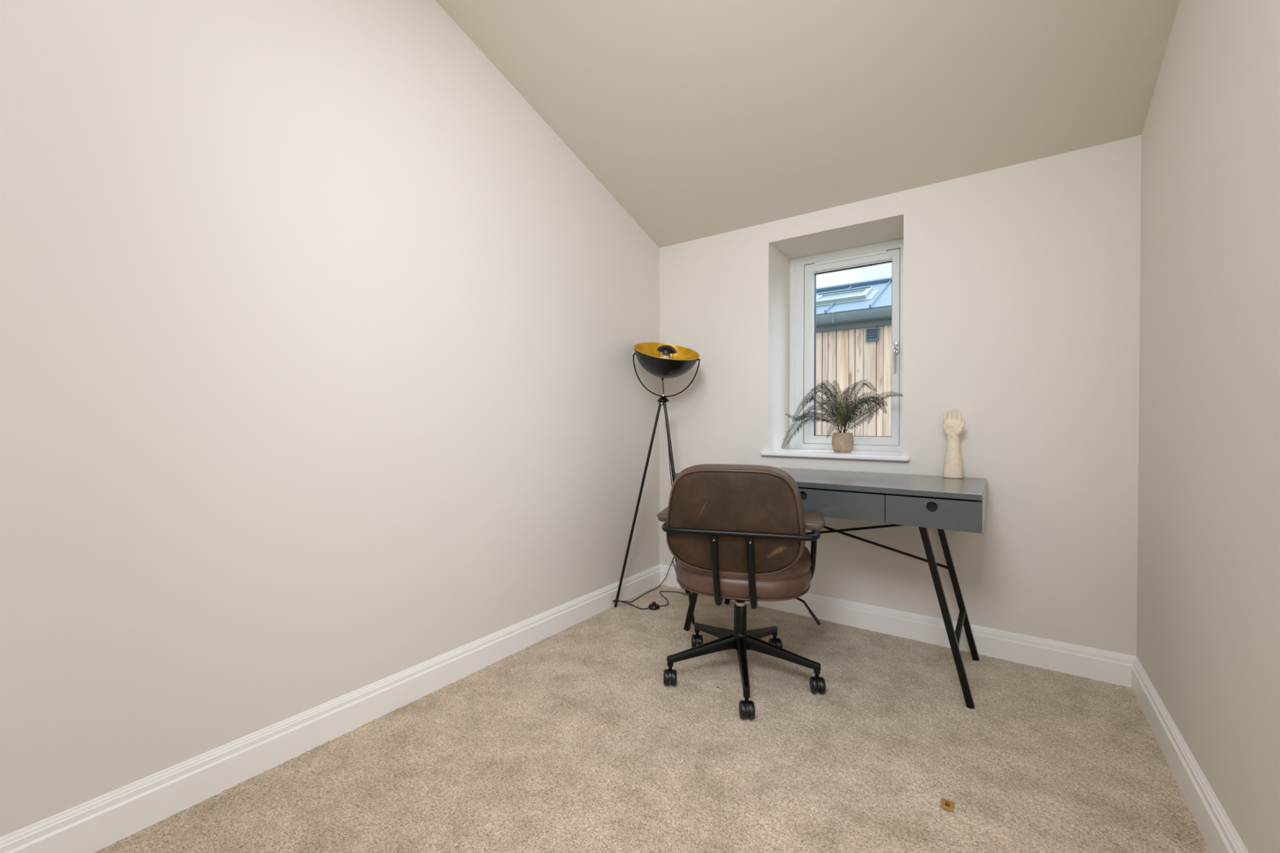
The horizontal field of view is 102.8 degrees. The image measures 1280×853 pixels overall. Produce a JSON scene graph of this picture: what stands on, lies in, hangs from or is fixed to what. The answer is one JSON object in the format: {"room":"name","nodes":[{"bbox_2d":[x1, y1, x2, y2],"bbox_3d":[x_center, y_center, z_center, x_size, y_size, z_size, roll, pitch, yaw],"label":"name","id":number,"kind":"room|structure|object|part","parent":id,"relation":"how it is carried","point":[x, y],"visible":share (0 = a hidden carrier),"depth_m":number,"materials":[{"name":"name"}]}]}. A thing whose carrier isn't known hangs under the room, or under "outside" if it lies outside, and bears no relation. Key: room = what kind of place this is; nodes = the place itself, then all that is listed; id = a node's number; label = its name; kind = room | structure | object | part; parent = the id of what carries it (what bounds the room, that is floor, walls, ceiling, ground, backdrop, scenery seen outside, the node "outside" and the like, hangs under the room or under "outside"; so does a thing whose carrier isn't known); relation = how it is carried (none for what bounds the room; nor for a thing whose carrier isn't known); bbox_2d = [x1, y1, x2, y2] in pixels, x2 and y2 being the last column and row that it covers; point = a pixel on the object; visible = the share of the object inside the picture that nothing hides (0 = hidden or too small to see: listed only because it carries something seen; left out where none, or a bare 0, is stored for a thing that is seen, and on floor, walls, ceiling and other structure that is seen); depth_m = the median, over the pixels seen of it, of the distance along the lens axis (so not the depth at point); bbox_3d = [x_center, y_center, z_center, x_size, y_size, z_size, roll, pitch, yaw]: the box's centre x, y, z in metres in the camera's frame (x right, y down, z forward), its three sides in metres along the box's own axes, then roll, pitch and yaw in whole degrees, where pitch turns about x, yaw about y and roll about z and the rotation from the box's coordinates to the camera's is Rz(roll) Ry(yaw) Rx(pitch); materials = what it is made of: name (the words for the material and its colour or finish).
{"room":"home office","nodes":[
{"label":"home office","id":0,"kind":"room"},
{"bbox_2d":[0,0,659,837],"bbox_3d":[-1.195,-0.829,1.556,0.120,3.827,4.400,0,1,35],"label":"wall","id":1,"kind":"structure","parent":0,"point":[320,384],"depth_m":1.57,"materials":[{"name":"white paint"}]},
{"bbox_2d":[0,564,660,852],"bbox_3d":[-1.111,0.977,1.573,0.018,0.128,4.300,0,1,35],"label":"baseboard","id":2,"kind":"structure","parent":1,"relation":"attached to","point":[95,824],"depth_m":1.56,"materials":[{"name":"white"}]},
{"bbox_2d":[93,584,1210,852],"bbox_3d":[-0.198,1.043,0.925,2.257,0.003,4.300,0,1,35],"label":"floor","id":3,"kind":"structure","parent":0,"point":[574,740],"depth_m":1.58,"materials":[{"name":"beige carpet"}]},
{"bbox_2d":[613,342,701,624],"bbox_3d":[0.193,0.263,2.948,0.505,1.522,0.516,0,1,35],"label":"floor lamp","id":4,"kind":"object","parent":3,"relation":"on","point":[663,361],"visible":0.96,"depth_m":2.87,"materials":[{"name":"black metal"}]},
{"bbox_3d":[-0.010,0.437,2.899,0.274,1.175,0.015,0,1,-3],"label":"leg","id":5,"kind":"part","parent":4,"relation":"part of","materials":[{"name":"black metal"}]},
{"bbox_3d":[0.089,0.443,3.003,0.275,1.158,0.473,0,1,35],"label":"power cord","id":6,"kind":"part","parent":4,"relation":"part of","materials":[{"name":"black plastic"}]},
{"bbox_2d":[648,601,659,609],"bbox_3d":[0.079,1.006,2.879,0.065,0.035,0.065,0,1,35],"label":"switch","id":7,"kind":"object","parent":4,"relation":"attached to","point":[654,606],"depth_m":2.86,"materials":[{"name":"black plastic"}]},
{"bbox_3d":[0.145,-0.371,2.895,0.068,0.097,0.067,0,1,35],"label":"bulb","id":8,"kind":"part","parent":4,"relation":"part of","materials":[{"name":"beige"}]},
{"bbox_3d":[0.150,-0.383,2.879,0.354,0.226,0.362,0,1,35],"label":"lamp shade","id":9,"kind":"part","parent":4,"relation":"part of","materials":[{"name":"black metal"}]},
{"bbox_3d":[0.177,0.840,3.063,0.186,0.362,0.357,0,1,35],"label":"power cord","id":10,"kind":"part","parent":4,"relation":"part of","materials":[{"name":"black plastic"}]},
{"bbox_3d":[0.213,0.436,3.018,0.015,1.175,0.268,0,1,36],"label":"leg","id":11,"kind":"part","parent":4,"relation":"part of","materials":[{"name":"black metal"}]},
{"bbox_3d":[0.208,0.438,2.772,0.274,1.176,0.136,0,1,35],"label":"leg","id":12,"kind":"part","parent":4,"relation":"part of","materials":[{"name":"black metal"}]},
{"bbox_2d":[656,463,826,719],"bbox_3d":[0.413,0.587,2.094,0.647,0.886,0.634,0,1,15],"label":"office chair","id":13,"kind":"object","parent":3,"relation":"on","point":[737,532],"visible":1,"depth_m":1.88,"materials":[{"name":"brown leather"}]},
{"bbox_3d":[0.137,0.362,2.139,0.082,0.030,0.258,0,1,15],"label":"armrest","id":14,"kind":"part","parent":13,"relation":"part of","materials":[{"name":"brown leather"}]},
{"bbox_2d":[668,669,671,681],"bbox_3d":[0.120,0.986,2.039,0.009,0.031,0.060,0,1,5],"label":"hood","id":15,"kind":"object","parent":13,"relation":"attached to","point":[669,670],"depth_m":2.02,"materials":[{"name":"black plastic"}]},
{"bbox_2d":[666,662,673,670],"bbox_3d":[0.121,0.960,2.049,0.025,0.042,0.025,0,1,15],"label":"socket","id":16,"kind":"object","parent":13,"relation":"attached to","point":[669,664],"depth_m":2.04,"materials":[{"name":"black metal"}]},
{"bbox_2d":[694,627,699,635],"bbox_3d":[0.266,0.957,2.384,0.025,0.042,0.025,0,1,15],"label":"socket","id":17,"kind":"object","parent":13,"relation":"attached to","point":[696,629],"depth_m":2.37,"materials":[{"name":"black metal"}]},
{"bbox_3d":[0.253,0.901,2.080,0.296,0.086,0.040,0,1,-14],"label":"leg","id":18,"kind":"part","parent":13,"relation":"part of","materials":[{"name":"black metal"}]},
{"bbox_3d":[0.333,0.899,2.266,0.040,0.086,0.296,0,1,-30],"label":"leg","id":19,"kind":"part","parent":13,"relation":"part of","materials":[{"name":"black metal"}]},
{"bbox_3d":[0.350,0.352,1.924,0.518,0.409,0.122,0,1,15],"label":"backrest","id":20,"kind":"part","parent":13,"relation":"part of","materials":[{"name":"brown leather"}]},
{"bbox_3d":[0.390,0.517,1.992,0.586,0.287,0.344,0,1,15],"label":"arm frame","id":21,"kind":"part","parent":13,"relation":"part of","materials":[{"name":"black metal"}]},
{"bbox_3d":[0.396,0.902,1.953,0.040,0.086,0.296,0,1,7],"label":"leg","id":22,"kind":"part","parent":13,"relation":"part of","materials":[{"name":"black metal"}]},
{"bbox_3d":[0.424,0.568,2.123,0.553,0.141,0.525,0,1,15],"label":"seat","id":23,"kind":"part","parent":13,"relation":"part of","materials":[{"name":"brown leather"}]},
{"bbox_2d":[742,690,750,701],"bbox_3d":[0.380,0.962,1.819,0.025,0.042,0.025,0,1,15],"label":"socket","id":24,"kind":"object","parent":13,"relation":"attached to","point":[746,694],"depth_m":1.81,"materials":[{"name":"black metal"}]},
{"bbox_2d":[745,700,749,715],"bbox_3d":[0.379,0.988,1.810,0.009,0.031,0.060,0,1,5],"label":"hood","id":25,"kind":"object","parent":13,"relation":"attached to","point":[747,702],"depth_m":1.79,"materials":[{"name":"black plastic"}]},
{"bbox_3d":[0.528,0.899,2.245,0.040,0.086,0.296,0,1,42],"label":"leg","id":26,"kind":"part","parent":13,"relation":"part of","materials":[{"name":"black metal"}]},
{"bbox_2d":[772,631,777,638],"bbox_3d":[0.618,0.957,2.346,0.025,0.042,0.025,0,1,15],"label":"socket","id":27,"kind":"object","parent":13,"relation":"attached to","point":[775,634],"depth_m":2.34,"materials":[{"name":"black metal"}]},
{"bbox_3d":[0.568,0.901,2.048,0.296,0.086,0.040,0,1,25],"label":"leg","id":28,"kind":"part","parent":13,"relation":"part of","materials":[{"name":"black metal"}]},
{"bbox_3d":[0.599,0.729,2.094,0.267,0.138,0.015,0,1,19],"label":"height lever","id":29,"kind":"part","parent":13,"relation":"part of","materials":[{"name":"black metal"}]},
{"bbox_3d":[0.669,0.364,1.992,0.082,0.030,0.258,0,1,15],"label":"armrest","id":30,"kind":"part","parent":13,"relation":"part of","materials":[{"name":"brown leather"}]},
{"bbox_2d":[813,668,820,677],"bbox_3d":[0.690,0.961,1.990,0.025,0.042,0.025,0,1,15],"label":"socket","id":31,"kind":"object","parent":13,"relation":"attached to","point":[816,671],"depth_m":1.98,"materials":[{"name":"black metal"}]},
{"bbox_2d":[816,676,820,688],"bbox_3d":[0.688,0.987,1.981,0.009,0.031,0.060,0,1,7],"label":"hood","id":32,"kind":"object","parent":13,"relation":"attached to","point":[818,678],"depth_m":1.96,"materials":[{"name":"black plastic"}]},
{"bbox_2d":[675,466,986,708],"bbox_3d":[0.862,0.631,2.401,1.254,0.800,0.620,0,1,35],"label":"writing desk","id":33,"kind":"object","parent":3,"relation":"on","point":[940,503],"visible":0.63,"depth_m":2.00,"materials":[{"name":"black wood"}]},
{"bbox_3d":[0.302,0.696,2.530,0.187,0.666,0.024,0,1,35],"label":"leg","id":34,"kind":"part","parent":33,"relation":"part of","materials":[{"name":"black metal"}]},
{"bbox_3d":[0.569,0.693,2.905,0.187,0.666,0.024,0,1,35],"label":"leg","id":35,"kind":"part","parent":33,"relation":"part of","materials":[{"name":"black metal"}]},
{"bbox_3d":[0.687,0.316,2.153,0.632,0.108,0.018,0,1,35],"label":"drawer","id":36,"kind":"part","parent":33,"relation":"part of","materials":[{"name":"grey wood"}]},
{"bbox_3d":[1.073,0.319,1.879,0.309,0.108,0.018,0,1,35],"label":"drawer","id":37,"kind":"part","parent":33,"relation":"part of","materials":[{"name":"grey wood"}]},
{"bbox_3d":[1.152,0.702,1.926,0.187,0.666,0.024,0,1,35],"label":"leg","id":38,"kind":"part","parent":33,"relation":"part of","materials":[{"name":"black metal"}]},
{"bbox_2d":[942,408,964,478],"bbox_3d":[1.416,0.076,2.306,0.087,0.311,0.066,0,1,35],"label":"ceramic piece","id":39,"kind":"object","parent":33,"relation":"on","point":[953,427],"visible":1,"depth_m":2.29,"materials":[{"name":"beige ceramic"}]},
{"bbox_3d":[1.419,0.699,2.301,0.187,0.666,0.024,0,1,35],"label":"leg","id":40,"kind":"part","parent":33,"relation":"part of","materials":[{"name":"black metal"}]},
{"bbox_2d":[940,798,954,812],"bbox_3d":[0.841,1.034,1.398,0.030,0.003,0.042,0,1,33],"label":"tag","id":41,"kind":"object","parent":3,"relation":"on","point":[948,805],"visible":1,"depth_m":1.40,"materials":[{"name":"brown paper"}]},
{"bbox_2d":[435,0,1180,248],"bbox_3d":[-0.197,-1.910,0.898,2.277,1.551,4.300,0,1,35],"label":"ceiling","id":42,"kind":"structure","parent":0,"point":[700,118],"depth_m":2.06,"materials":[{"name":"white paint"}]},
{"bbox_2d":[831,432,853,452],"bbox_3d":[1.122,0.088,2.828,0.115,0.106,0.115,0,1,35],"label":"pot","id":43,"kind":"object","parent":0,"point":[841,442],"depth_m":2.78,"materials":[{"name":"beige ceramic"}]},
{"bbox_2d":[659,135,1141,656],"bbox_3d":[1.183,-0.164,2.859,2.497,2.476,0.470,0,1,35],"label":"wall","id":44,"kind":"structure","parent":0,"point":[1021,285],"depth_m":2.29,"materials":[{"name":"white paint"}]},
{"bbox_2d":[760,238,909,461],"bbox_3d":[1.122,-0.437,2.860,0.753,1.204,0.465,0,1,35],"label":"window","id":45,"kind":"structure","parent":44,"relation":"in","point":[804,270],"depth_m":3.02,"materials":[{"name":"white plastic"}]},
{"bbox_3d":[1.103,0.153,2.839,0.753,0.024,0.400,0,1,35],"label":"sill","id":46,"kind":"part","parent":45,"relation":"part of","materials":[{"name":"white"}]},
{"bbox_2d":[781,379,902,452],"bbox_3d":[1.111,-0.066,2.841,0.649,0.414,0.247,0,1,35],"label":"potted fern","id":47,"kind":"object","parent":45,"relation":"on","point":[843,442],"visible":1,"depth_m":2.80,"materials":[{"name":"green plant"}]},
{"bbox_2d":[813,249,886,266],"bbox_3d":[1.220,-0.981,2.980,0.399,0.018,0.018,0,1,35],"label":"window frame","id":48,"kind":"structure","parent":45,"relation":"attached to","point":[858,256],"depth_m":2.97,"materials":[{"name":"white plastic"}]},
{"bbox_3d":[1.239,-0.442,3.009,0.528,1.092,0.056,0,1,35],"label":"sash","id":49,"kind":"part","parent":45,"relation":"part of","materials":[{"name":"white plastic"}]},
{"bbox_3d":[1.407,-0.373,2.820,0.024,0.139,0.050,0,1,35],"label":"lever","id":50,"kind":"part","parent":45,"relation":"part of","materials":[{"name":"silver metal"}]},
{"bbox_3d":[1.421,-0.435,2.837,0.024,0.070,0.014,0,1,35],"label":"handle","id":51,"kind":"part","parent":45,"relation":"part of","materials":[{"name":"silver metal"}]},
{"bbox_2d":[659,564,1136,687],"bbox_3d":[1.042,0.968,2.671,2.257,0.128,0.018,0,1,35],"label":"baseboard","id":52,"kind":"structure","parent":44,"relation":"attached to","point":[1107,666],"depth_m":2.32,"materials":[{"name":"white paint"}]},
{"bbox_2d":[1136,0,1279,852],"bbox_3d":[0.743,-0.815,0.179,0.120,3.827,4.400,0,1,35],"label":"wall","id":53,"kind":"structure","parent":0,"point":[1208,642],"depth_m":1.28,"materials":[{"name":"white paint"}]},
{"bbox_2d":[1130,656,1248,852],"bbox_3d":[0.715,0.990,0.277,0.018,0.128,4.300,0,1,35],"label":"baseboard","id":54,"kind":"structure","parent":53,"relation":"attached to","point":[1215,827],"depth_m":1.42,"materials":[{"name":"white wood"}]},
{"label":"outside","id":55,"kind":"structure","parent":0,"visible":0},
{"bbox_3d":[2.033,1.341,4.293,8.000,0.060,2.830,0,1,35],"label":"ground","id":56,"kind":"structure","parent":55,"visible":0},
{"bbox_2d":[815,276,899,445],"bbox_3d":[2.568,-0.273,5.894,4.400,3.136,1.305,0,1,35],"label":"building","id":57,"kind":"structure","parent":56,"relation":"on","point":[854,319],"depth_m":5.47,"materials":[{"name":"light timber cladding"},{"name":"pale blue grey zinc"},{"name":"grey metal"}]},
{"bbox_2d":[817,285,871,294],"bbox_3d":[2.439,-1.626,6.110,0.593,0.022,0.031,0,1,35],"label":"skylight","id":58,"kind":"object","parent":57,"relation":"attached to","point":[859,289],"depth_m":6.07,"materials":[{"name":"white glass"}]},
{"bbox_2d":[866,328,879,342],"bbox_3d":[2.431,-0.958,5.343,0.126,0.134,0.022,0,1,35],"label":"vent grille","id":59,"kind":"object","parent":57,"relation":"attached to","point":[872,334],"depth_m":5.34,"materials":[{"name":"grey metal"}]}
]}

